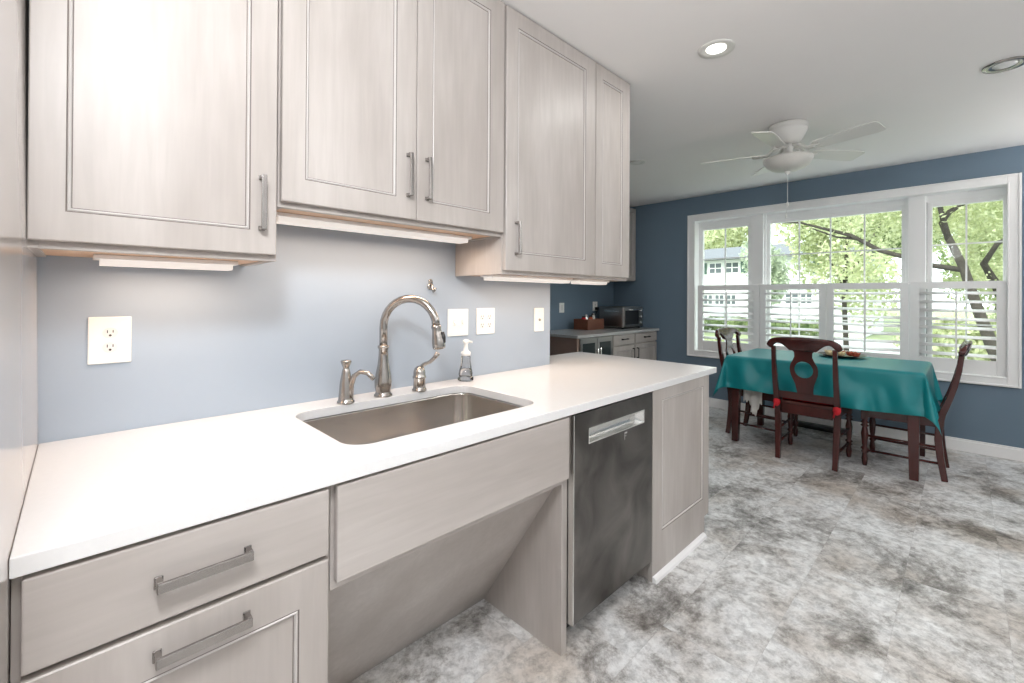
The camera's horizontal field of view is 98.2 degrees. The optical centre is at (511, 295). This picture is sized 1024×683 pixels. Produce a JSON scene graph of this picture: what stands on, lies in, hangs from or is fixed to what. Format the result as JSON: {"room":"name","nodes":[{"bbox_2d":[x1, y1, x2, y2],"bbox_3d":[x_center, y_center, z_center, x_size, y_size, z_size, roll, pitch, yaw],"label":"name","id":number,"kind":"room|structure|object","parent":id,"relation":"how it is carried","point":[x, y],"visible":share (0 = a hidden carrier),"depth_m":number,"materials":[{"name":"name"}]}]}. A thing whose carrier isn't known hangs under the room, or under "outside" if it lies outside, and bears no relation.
{"room":"kitchen","nodes":[
{"label":"kitchen","id":0,"kind":"room"},
{"bbox_2d":[37,224,549,444],"bbox_3d":[-0.884,0.022,1.502,2.971,2.436,0.120,1,0,-44],"label":"wall","id":1,"kind":"structure","parent":0,"point":[206,343],"depth_m":1.48,"materials":[{"name":"blue paint"}]},
{"bbox_2d":[87,316,131,364],"bbox_3d":[-1.092,0.121,1.209,0.089,0.127,0.008,1,0,-44],"label":"wall plate","id":2,"kind":"object","parent":1,"relation":"attached to","point":[109,338],"visible":1,"depth_m":1.21,"materials":[{"name":"white plastic"}]},
{"bbox_2d":[102,342,117,352],"bbox_3d":[-1.090,0.141,1.207,0.032,0.029,0.001,1,0,-44],"label":"socket","id":3,"kind":"object","parent":2,"relation":"attached to","point":[107,347],"depth_m":1.21,"materials":[{"name":"plastic"}]},
{"bbox_2d":[102,328,117,337],"bbox_3d":[-1.090,0.102,1.207,0.032,0.029,0.001,1,0,-44],"label":"socket","id":4,"kind":"object","parent":2,"relation":"attached to","point":[106,332],"depth_m":1.21,"materials":[{"name":"plastic"}]},
{"bbox_2d":[27,0,277,266],"bbox_3d":[-0.899,-0.645,1.153,0.463,1.100,0.356,1,0,-44],"label":"upper cabinet","id":5,"kind":"object","parent":1,"relation":"attached to","point":[152,124],"visible":1,"depth_m":1.02,"materials":[{"name":"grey wood"}]},
{"bbox_2d":[93,254,237,270],"bbox_3d":[-0.924,-0.087,1.204,0.305,0.026,0.080,1,0,-44],"label":"light","id":6,"kind":"object","parent":5,"relation":"attached to","point":[104,259],"visible":1,"depth_m":1.17,"materials":[{"name":"white paint"}]},
{"bbox_2d":[99,259,232,270],"bbox_3d":[-0.924,-0.081,1.204,0.281,0.014,0.064,1,0,-44],"label":"diffuser","id":7,"kind":"object","parent":6,"relation":"attached to","point":[194,264],"depth_m":1.18,"materials":[{"name":"white plastic"}]},
{"bbox_2d":[277,0,504,240],"bbox_3d":[-0.430,-0.717,1.611,0.844,0.949,0.356,1,0,-44],"label":"upper cabinet","id":8,"kind":"object","parent":1,"relation":"attached to","point":[390,112],"visible":0.97,"depth_m":1.45,"materials":[{"name":"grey wood"}]},
{"bbox_2d":[276,212,471,243],"bbox_3d":[-0.458,-0.234,1.605,0.750,0.026,0.080,1,0,-44],"label":"light","id":9,"kind":"object","parent":8,"relation":"attached to","point":[282,218],"visible":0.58,"depth_m":1.52,"materials":[{"name":"white paint"}]},
{"bbox_2d":[427,279,435,292],"bbox_3d":[-0.338,-0.042,1.922,0.032,0.059,0.043,1,0,-44],"label":"wall hook","id":10,"kind":"object","parent":1,"relation":"attached to","point":[430,286],"visible":1,"depth_m":1.93,"materials":[{"name":"silver metal"}]},
{"bbox_2d":[447,309,467,336],"bbox_3d":[-0.240,0.124,2.037,0.117,0.124,0.016,1,0,-44],"label":"wall plate","id":11,"kind":"object","parent":1,"relation":"attached to","point":[457,318],"visible":1,"depth_m":2.04,"materials":[{"name":"white plastic"}]},
{"bbox_2d":[476,308,494,334],"bbox_3d":[-0.123,0.124,2.157,0.116,0.126,0.008,1,0,-44],"label":"wall plate","id":12,"kind":"object","parent":1,"relation":"attached to","point":[485,317],"visible":1,"depth_m":2.15,"materials":[{"name":"white plastic"}]},
{"bbox_2d":[455,5,595,279],"bbox_3d":[0.097,-0.636,2.127,0.629,1.100,0.356,1,0,-44],"label":"upper cabinet","id":13,"kind":"object","parent":1,"relation":"attached to","point":[550,85],"visible":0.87,"depth_m":1.98,"materials":[{"name":"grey wood"}]},
{"bbox_2d":[480,274,572,283],"bbox_3d":[0.091,-0.078,2.128,0.560,0.026,0.080,1,0,-44],"label":"light","id":14,"kind":"object","parent":13,"relation":"attached to","point":[512,278],"visible":0.85,"depth_m":2.06,"materials":[{"name":"white paint"}]},
{"bbox_2d":[483,277,569,283],"bbox_3d":[0.091,-0.072,2.128,0.536,0.014,0.064,1,0,-44],"label":"diffuser","id":15,"kind":"object","parent":14,"relation":"attached to","point":[512,279],"depth_m":2.09,"materials":[{"name":"white plastic"}]},
{"bbox_2d":[534,308,543,331],"bbox_3d":[0.156,0.132,2.425,0.078,0.128,0.016,1,0,-44],"label":"wall plate","id":16,"kind":"object","parent":1,"relation":"attached to","point":[538,312],"visible":1,"depth_m":2.42,"materials":[{"name":"white plastic"}]},
{"bbox_2d":[578,63,629,280],"bbox_3d":[0.430,-0.633,2.472,0.325,1.100,0.330,1,0,-44],"label":"upper cabinet","id":17,"kind":"object","parent":1,"relation":"attached to","point":[612,105],"visible":0.47,"depth_m":2.36,"materials":[{"name":"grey wood"}]},
{"bbox_2d":[570,279,608,284],"bbox_3d":[0.434,-0.074,2.464,0.280,0.026,0.080,1,0,-44],"label":"light","id":18,"kind":"object","parent":17,"relation":"attached to","point":[584,281],"visible":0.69,"depth_m":2.42,"materials":[{"name":"white paint"}]},
{"bbox_2d":[570,281,606,284],"bbox_3d":[0.434,-0.069,2.464,0.256,0.014,0.064,1,0,-44],"label":"diffuser","id":19,"kind":"object","parent":18,"relation":"attached to","point":[572,282],"depth_m":2.43,"materials":[{"name":"white plastic"}]},
{"bbox_2d":[550,281,613,329],"bbox_3d":[-0.848,0.032,3.912,6.394,2.436,0.120,1,0,-44],"label":"wall","id":20,"kind":"structure","parent":0,"point":[578,299],"depth_m":5.42,"materials":[{"name":"blue paint"}]},
{"bbox_2d":[559,303,563,312],"bbox_3d":[0.599,0.143,5.239,0.090,0.116,0.008,1,0,-44],"label":"wall plate","id":21,"kind":"object","parent":20,"relation":"attached to","point":[561,305],"visible":1,"depth_m":5.23,"materials":[{"name":"white plastic"}]},
{"bbox_2d":[593,302,596,310],"bbox_3d":[1.081,0.137,5.711,0.100,0.118,0.008,1,0,-44],"label":"wall plate","id":22,"kind":"object","parent":20,"relation":"attached to","point":[594,303],"visible":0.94,"depth_m":5.70,"materials":[{"name":"white plastic"}]},
{"bbox_2d":[611,208,635,281],"bbox_3d":[0.915,-0.665,5.319,1.673,0.940,0.332,1,0,-44],"label":"upper cabinet","id":23,"kind":"object","parent":20,"relation":"attached to","point":[632,212],"visible":0.18,"depth_m":5.74,"materials":[{"name":"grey wood"}]},
{"bbox_2d":[349,407,1023,682],"bbox_3d":[0.212,1.295,1.301,8.274,0.100,5.097,1,0,-44],"label":"floor","id":24,"kind":"structure","parent":0,"point":[804,570],"depth_m":1.85,"materials":[{"name":"stone"}]},
{"bbox_2d":[0,0,37,682],"bbox_3d":[-1.063,0.018,0.562,0.600,2.434,0.970,1,0,-44],"label":"panel","id":25,"kind":"object","parent":24,"relation":"on","point":[18,264],"visible":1,"depth_m":0.70,"materials":[{"name":"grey wood"}]},
{"bbox_2d":[10,486,329,682],"bbox_3d":[-0.779,0.822,1.026,0.464,0.833,0.706,1,0,-44],"label":"base cabinet","id":26,"kind":"object","parent":24,"relation":"on","point":[241,597],"visible":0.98,"depth_m":0.78,"materials":[{"name":"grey wood"}]},
{"bbox_2d":[328,416,568,682],"bbox_3d":[-0.324,0.827,1.490,0.834,0.833,0.679,1,0,-44],"label":"base cabinet","id":27,"kind":"object","parent":24,"relation":"on","point":[415,545],"visible":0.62,"depth_m":1.31,"materials":[{"name":"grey wood"}]},
{"bbox_2d":[550,336,578,355],"bbox_3d":[0.441,0.844,4.641,0.037,0.833,0.640,1,0,-44],"label":"end panel","id":28,"kind":"object","parent":24,"relation":"on","point":[558,345],"visible":0.23,"depth_m":4.53,"materials":[{"name":"brown wood"}]},
{"bbox_2d":[579,336,612,354],"bbox_3d":[0.687,0.847,4.842,0.590,0.830,0.679,1,0,-44],"label":"cooler","id":29,"kind":"object","parent":24,"relation":"on","point":[602,344],"visible":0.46,"depth_m":4.62,"materials":[{"name":"black glass"}]},
{"bbox_2d":[566,392,651,627],"bbox_3d":[0.197,0.833,1.955,0.555,0.830,0.627,1,0,-44],"label":"dishwasher","id":30,"kind":"object","parent":24,"relation":"on","point":[609,483],"visible":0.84,"depth_m":1.69,"materials":[{"name":"silver metal"}]},
{"bbox_2d":[610,333,634,357],"bbox_3d":[1.061,0.849,5.225,0.458,0.833,0.672,1,0,-44],"label":"base cabinet","id":31,"kind":"object","parent":24,"relation":"on","point":[623,345],"visible":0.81,"depth_m":5.01,"materials":[{"name":"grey wood"}]},
{"bbox_2d":[633,331,656,359],"bbox_3d":[1.414,0.853,5.570,0.521,0.833,0.672,1,0,-44],"label":"base cabinet","id":32,"kind":"object","parent":24,"relation":"on","point":[645,343],"visible":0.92,"depth_m":5.35,"materials":[{"name":"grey wood"}]},
{"bbox_2d":[550,327,658,338],"bbox_3d":[1.024,0.416,5.197,1.673,0.030,0.661,1,0,-44],"label":"countertop","id":33,"kind":"structure","parent":32,"relation":"on","point":[607,331],"depth_m":4.93,"materials":[{"name":"grey stone"}]},
{"bbox_2d":[574,318,603,329],"bbox_3d":[0.929,0.338,5.293,0.330,0.124,0.200,1,0,-44],"label":"wooden crate","id":34,"kind":"object","parent":33,"relation":"on","point":[597,323],"visible":0.91,"depth_m":5.19,"materials":[{"name":"brown wood"}]},
{"bbox_2d":[599,306,642,328],"bbox_3d":[1.403,0.271,5.587,0.441,0.268,0.402,1,0,-44],"label":"toaster oven","id":35,"kind":"object","parent":33,"relation":"on","point":[613,316],"visible":0.95,"depth_m":5.45,"materials":[{"name":"metal"}]},
{"bbox_2d":[637,375,708,581],"bbox_3d":[0.528,0.835,2.475,0.626,0.833,0.896,1,0,-44],"label":"base cabinet","id":36,"kind":"object","parent":24,"relation":"on","point":[680,412],"visible":0.21,"depth_m":2.12,"materials":[{"name":"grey wood"}]},
{"bbox_2d":[9,352,716,578],"bbox_3d":[-0.119,0.397,1.858,2.566,0.030,0.929,1,0,-44],"label":"countertop","id":37,"kind":"structure","parent":36,"relation":"on","point":[87,496],"depth_m":1.04,"materials":[{"name":"white stone"}]},
{"bbox_2d":[337,359,375,404],"bbox_3d":[-0.545,0.302,1.551,0.141,0.152,0.060,0,0,23],"label":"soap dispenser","id":38,"kind":"object","parent":37,"relation":"on","point":[346,386],"visible":1,"depth_m":1.55,"materials":[{"name":"silver metal"}]},
{"bbox_2d":[374,295,445,397],"bbox_3d":[-0.378,0.188,1.654,0.283,0.383,0.068,0,0,13],"label":"faucet","id":39,"kind":"object","parent":37,"relation":"on","point":[383,380],"visible":1,"depth_m":1.65,"materials":[{"name":"silver metal"}]},
{"bbox_2d":[303,393,523,444],"bbox_3d":[-0.300,0.505,1.500,0.761,0.189,0.506,1,0,-44],"label":"sink","id":40,"kind":"object","parent":37,"relation":"in","point":[377,424],"visible":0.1,"depth_m":1.71,"materials":[{"name":"metal"}]},
{"bbox_2d":[412,351,439,391],"bbox_3d":[-0.342,0.300,1.762,0.113,0.159,0.058,0,0,27],"label":"valve","id":41,"kind":"object","parent":37,"relation":"on","point":[419,376],"visible":1,"depth_m":1.75,"materials":[{"name":"silver metal"}]},
{"bbox_2d":[458,339,473,381],"bbox_3d":[-0.203,0.289,1.994,0.072,0.184,0.072,1,0,-44],"label":"soap bottle","id":42,"kind":"object","parent":37,"relation":"on","point":[465,374],"visible":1,"depth_m":1.98,"materials":[{"name":"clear plastic"}]},
{"bbox_2d":[652,532,706,583],"bbox_3d":[0.814,1.240,2.115,0.537,0.023,0.020,1,0,-44],"label":"trim","id":43,"kind":"structure","parent":36,"relation":"attached to","point":[684,553],"depth_m":2.08,"materials":[{"name":"white paint"}]},
{"bbox_2d":[715,327,798,436],"bbox_3d":[2.249,0.790,4.090,0.476,0.959,0.588,1,0,-39],"label":"dining chair","id":44,"kind":"object","parent":24,"relation":"on","point":[726,333],"visible":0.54,"depth_m":4.14,"materials":[{"name":"brown wood"}]},
{"bbox_2d":[743,390,761,415],"bbox_3d":[2.155,0.934,3.923,0.146,0.243,0.150,1,0,-44],"label":"lace cloth","id":45,"kind":"object","parent":44,"relation":"hanging from","point":[755,398],"visible":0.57,"depth_m":3.87,"materials":[{"name":"white fabric"}]},
{"bbox_2d":[767,337,852,471],"bbox_3d":[2.328,0.788,3.446,0.588,0.959,0.476,1,0,-44],"label":"dining chair","id":46,"kind":"object","parent":24,"relation":"on","point":[803,349],"visible":0.94,"depth_m":3.31,"materials":[{"name":"brown wood"}]},
{"bbox_2d":[773,397,840,417],"bbox_3d":[2.354,0.820,3.474,0.471,0.125,0.434,1,0,-44],"label":"seat cushion","id":47,"kind":"object","parent":46,"relation":"on","point":[836,411],"visible":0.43,"depth_m":3.33,"materials":[{"name":"red fabric"}]},
{"bbox_2d":[793,420,845,434],"bbox_3d":[2.934,1.250,4.212,0.104,0.044,0.450,1,0,-44],"label":"floor vent","id":48,"kind":"object","parent":24,"relation":"in","point":[803,424],"visible":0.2,"depth_m":4.20,"materials":[{"name":"black plastic"}]},
{"bbox_2d":[798,424,845,434],"bbox_3d":[2.898,1.255,4.177,0.004,0.014,0.410,1,0,-44],"label":"grille","id":49,"kind":"object","parent":48,"relation":"attached to","point":[810,426],"depth_m":4.19,"materials":[{"name":"black metal"}]},
{"bbox_2d":[731,388,925,481],"bbox_3d":[2.612,0.897,3.704,0.800,0.742,1.255,1,0,-44],"label":"dining table","id":50,"kind":"object","parent":24,"relation":"on","point":[915,438],"visible":0.25,"depth_m":3.06,"materials":[{"name":"brown wood"}]},
{"bbox_2d":[713,348,942,434],"bbox_3d":[2.613,0.725,3.705,0.997,0.408,1.437,1,0,-44],"label":"tablecloth","id":51,"kind":"object","parent":50,"relation":"on","point":[886,385],"visible":0.85,"depth_m":3.27,"materials":[{"name":"teal fabric"}]},
{"bbox_2d":[818,352,865,357],"bbox_3d":[2.811,0.510,3.776,0.340,0.024,0.340,1,0,-44],"label":"dish","id":52,"kind":"object","parent":51,"relation":"on","point":[822,353],"visible":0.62,"depth_m":3.72,"materials":[{"name":"beige ceramic"}]},
{"bbox_2d":[850,352,860,356],"bbox_3d":[2.861,0.490,3.685,0.070,0.040,0.072,1,0,-44],"label":"dried flower","id":53,"kind":"object","parent":52,"relation":"on","point":[855,354],"visible":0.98,"depth_m":3.67,"materials":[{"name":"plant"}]},
{"bbox_2d":[860,340,971,481],"bbox_3d":[2.976,0.791,3.271,0.476,0.959,0.588,1,0,-44],"label":"dining chair","id":54,"kind":"object","parent":24,"relation":"on","point":[939,447],"visible":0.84,"depth_m":3.18,"materials":[{"name":"brown wood"}]},
{"bbox_2d":[500,0,1023,206],"bbox_3d":[0.227,-1.240,1.397,8.394,0.100,5.217,1,0,-44],"label":"ceiling","id":55,"kind":"structure","parent":0,"point":[913,68],"depth_m":2.38,"materials":[{"name":"paint"}]},
{"bbox_2d":[630,160,644,164],"bbox_3d":[1.110,-1.171,3.907,0.140,0.008,0.140,1,0,-44],"label":"recessed light","id":56,"kind":"object","parent":55,"relation":"in","point":[634,162],"visible":0.96,"depth_m":3.90,"materials":[{"name":"white paint"}]},
{"bbox_2d":[698,38,734,58],"bbox_3d":[0.981,-1.179,2.123,0.164,0.008,0.164,1,0,-44],"label":"recessed light","id":57,"kind":"object","parent":55,"relation":"in","point":[717,48],"visible":1,"depth_m":2.12,"materials":[{"name":"white plastic"}]},
{"bbox_2d":[701,119,885,217],"bbox_3d":[1.878,-0.852,3.032,1.024,0.644,1.071,1,0,-44],"label":"ceiling fan","id":58,"kind":"object","parent":55,"relation":"hanging from","point":[787,135],"visible":1,"depth_m":2.96,"materials":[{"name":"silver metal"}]},
{"bbox_2d":[982,56,1023,73],"bbox_3d":[2.510,-1.170,2.255,0.164,0.008,0.164,1,0,-44],"label":"recessed light","id":59,"kind":"object","parent":55,"relation":"in","point":[1007,64],"visible":1,"depth_m":2.26,"materials":[{"name":"silver metal"}]},
{"bbox_2d":[614,145,1023,447],"bbox_3d":[3.225,0.056,4.249,0.140,2.436,5.337,1,0,-44],"label":"wall","id":60,"kind":"structure","parent":0,"point":[982,413],"depth_m":4.46,"materials":[{"name":"blue paint"}]},
{"bbox_2d":[699,222,748,343],"bbox_3d":[2.476,-0.097,5.132,0.052,1.454,0.592,1,0,-44],"label":"window","id":61,"kind":"structure","parent":60,"relation":"in","point":[746,224],"depth_m":5.17,"materials":[{"name":"white paint"}]},
{"bbox_2d":[698,284,759,352],"bbox_3d":[2.429,0.259,4.984,0.069,0.757,0.658,1,0,-44],"label":"window shutter","id":62,"kind":"object","parent":61,"relation":"attached to","point":[703,344],"visible":0.84,"depth_m":4.96,"materials":[{"name":"white paint"}]},
{"bbox_2d":[767,205,905,351],"bbox_3d":[3.177,-0.096,4.416,0.052,1.454,1.161,1,0,-44],"label":"window","id":63,"kind":"structure","parent":60,"relation":"in","point":[902,208],"depth_m":4.41,"materials":[{"name":"white paint"}]},
{"bbox_2d":[760,283,826,352],"bbox_3d":[2.867,0.260,4.537,0.069,0.757,0.586,1,0,-44],"label":"window shutter","id":64,"kind":"object","parent":63,"relation":"attached to","point":[821,287],"visible":0.77,"depth_m":4.53,"materials":[{"name":"white paint"}]},
{"bbox_2d":[826,282,908,359],"bbox_3d":[3.284,0.260,4.111,0.069,0.757,0.598,1,0,-44],"label":"window shutter","id":65,"kind":"object","parent":63,"relation":"attached to","point":[903,286],"visible":0.84,"depth_m":4.08,"materials":[{"name":"white paint"}]},
{"bbox_2d":[695,185,1008,387],"bbox_3d":[3.102,-0.101,4.420,0.200,1.650,2.605,1,0,-44],"label":"window frame","id":66,"kind":"structure","parent":60,"relation":"attached to","point":[916,205],"depth_m":4.03,"materials":[{"name":"white paint"}]},
{"bbox_2d":[687,172,1021,388],"bbox_3d":[3.016,-0.118,4.350,0.028,1.662,2.615,1,0,-44],"label":"trim","id":67,"kind":"structure","parent":60,"relation":"attached to","point":[1013,181],"depth_m":3.58,"materials":[{"name":"white paint"}]},
{"bbox_2d":[709,398,1023,461],"bbox_3d":[3.393,1.224,3.955,0.016,0.100,4.420,1,0,-44],"label":"baseboard","id":68,"kind":"structure","parent":60,"relation":"attached to","point":[984,448],"depth_m":3.77,"materials":[{"name":"white paint"}]},
{"bbox_2d":[927,194,1006,358],"bbox_3d":[3.837,-0.095,3.741,0.052,1.454,0.509,1,0,-44],"label":"window","id":69,"kind":"structure","parent":60,"relation":"in","point":[931,205],"depth_m":3.76,"materials":[{"name":"white paint"}]},
{"bbox_2d":[910,281,1006,376],"bbox_3d":[3.698,0.261,3.687,0.069,0.757,0.568,1,0,-44],"label":"window shutter","id":70,"kind":"object","parent":69,"relation":"attached to","point":[998,367],"visible":0.86,"depth_m":3.65,"materials":[{"name":"white paint"}]},
{"bbox_2d":[704,311,994,342],"bbox_3d":[36.618,2.502,52.119,114.586,0.200,160.000,1,0,-44],"label":"lawn","id":71,"kind":"structure","parent":0,"point":[885,329],"depth_m":29.36,"materials":[{"name":"green plant"}]},
{"bbox_2d":[704,227,747,249],"bbox_3d":[19.804,-3.287,41.974,7.259,11.123,9.227,0,0,-16],"label":"tree","id":72,"kind":"object","parent":71,"relation":"on","point":[713,239],"visible":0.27,"depth_m":39.42,"materials":[{"name":"green plant"}]},
{"bbox_2d":[704,315,818,335],"bbox_3d":[13.415,1.726,25.259,1.582,1.144,7.822,1,0,-44],"label":"shrub","id":73,"kind":"object","parent":71,"relation":"on","point":[773,324],"visible":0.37,"depth_m":23.90,"materials":[{"name":"green plant"}]},
{"bbox_2d":[704,243,890,337],"bbox_3d":[16.628,-0.598,30.101,9.000,5.600,13.300,1,0,-44],"label":"house","id":74,"kind":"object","parent":71,"relation":"on","point":[714,270],"visible":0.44,"depth_m":27.07,"materials":[{"name":"white"}]},
{"bbox_2d":[704,263,706,273],"bbox_3d":[12.435,-1.727,28.619,0.039,0.700,0.350,1,0,-44],"label":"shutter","id":75,"kind":"object","parent":74,"relation":"hanging from","point":[705,264],"depth_m":28.53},
{"bbox_2d":[741,261,746,272],"bbox_3d":[14.114,-1.724,26.904,0.039,0.700,0.350,1,0,-44],"label":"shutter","id":76,"kind":"object","parent":74,"relation":"hanging from","point":[742,270],"depth_m":26.92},
{"bbox_2d":[773,211,900,350],"bbox_3d":[11.824,-1.773,15.614,4.486,7.791,4.982,1,0,-44],"label":"tree","id":77,"kind":"object","parent":71,"relation":"on","point":[851,269],"visible":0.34,"depth_m":15.31,"materials":[{"name":"green plant"}]},
{"bbox_2d":[771,201,1002,360],"bbox_3d":[6.464,-0.467,7.135,3.214,5.092,5.404,0,0,-37],"label":"tree","id":78,"kind":"object","parent":71,"relation":"on","point":[957,212],"visible":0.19,"depth_m":6.67,"materials":[{"name":"green plant"}]},
{"bbox_2d":[828,210,956,264],"bbox_3d":[30.413,-3.785,36.516,8.955,12.194,9.803,0,0,19],"label":"tree","id":79,"kind":"object","parent":71,"relation":"on","point":[890,241],"visible":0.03,"depth_m":34.85,"materials":[{"name":"green plant"}]},
{"bbox_2d":[893,313,995,360],"bbox_3d":[12.733,1.224,11.898,1.761,1.914,3.835,1,0,-44],"label":"shrub","id":80,"kind":"object","parent":71,"relation":"on","point":[934,331],"visible":0.18,"depth_m":12.07,"materials":[{"name":"green plant"}]},
{"bbox_2d":[936,221,978,290],"bbox_3d":[25.086,-2.050,21.887,5.294,8.547,6.877,0,0,-5],"label":"tree","id":81,"kind":"object","parent":71,"relation":"on","point":[943,255],"visible":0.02,"depth_m":23.74,"materials":[{"name":"green plant"}]},
{"bbox_2d":[978,224,1002,271],"bbox_3d":[13.485,-1.521,9.060,4.106,7.254,5.370,0,0,-35],"label":"tree","id":82,"kind":"object","parent":71,"relation":"on","point":[995,224],"visible":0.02,"depth_m":10.76,"materials":[{"name":"green plant"}]},
{"bbox_2d":[774,340,979,353],"bbox_3d":[34.573,2.159,-2.914,7.500,0.020,64.200,1,0,-44],"label":"road","id":83,"kind":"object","parent":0,"point":[851,343],"depth_m":18.91,"materials":[{"name":"grey asphalt"}]},
{"bbox_2d":[738,236,791,308],"bbox_3d":[10.597,-0.215,18.594,1.977,4.682,2.136,0,0,35],"label":"tree","id":84,"kind":"object","parent":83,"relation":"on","point":[778,276],"visible":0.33,"depth_m":18.02,"materials":[{"name":"green plant"}]},
{"bbox_2d":[945,200,1002,318],"bbox_3d":[18.769,-1.744,16.986,5.260,7.823,3.942,1,0,-44],"label":"tree","id":85,"kind":"object","parent":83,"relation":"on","point":[973,253],"visible":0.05,"depth_m":16.75,"materials":[{"name":"green plant"}]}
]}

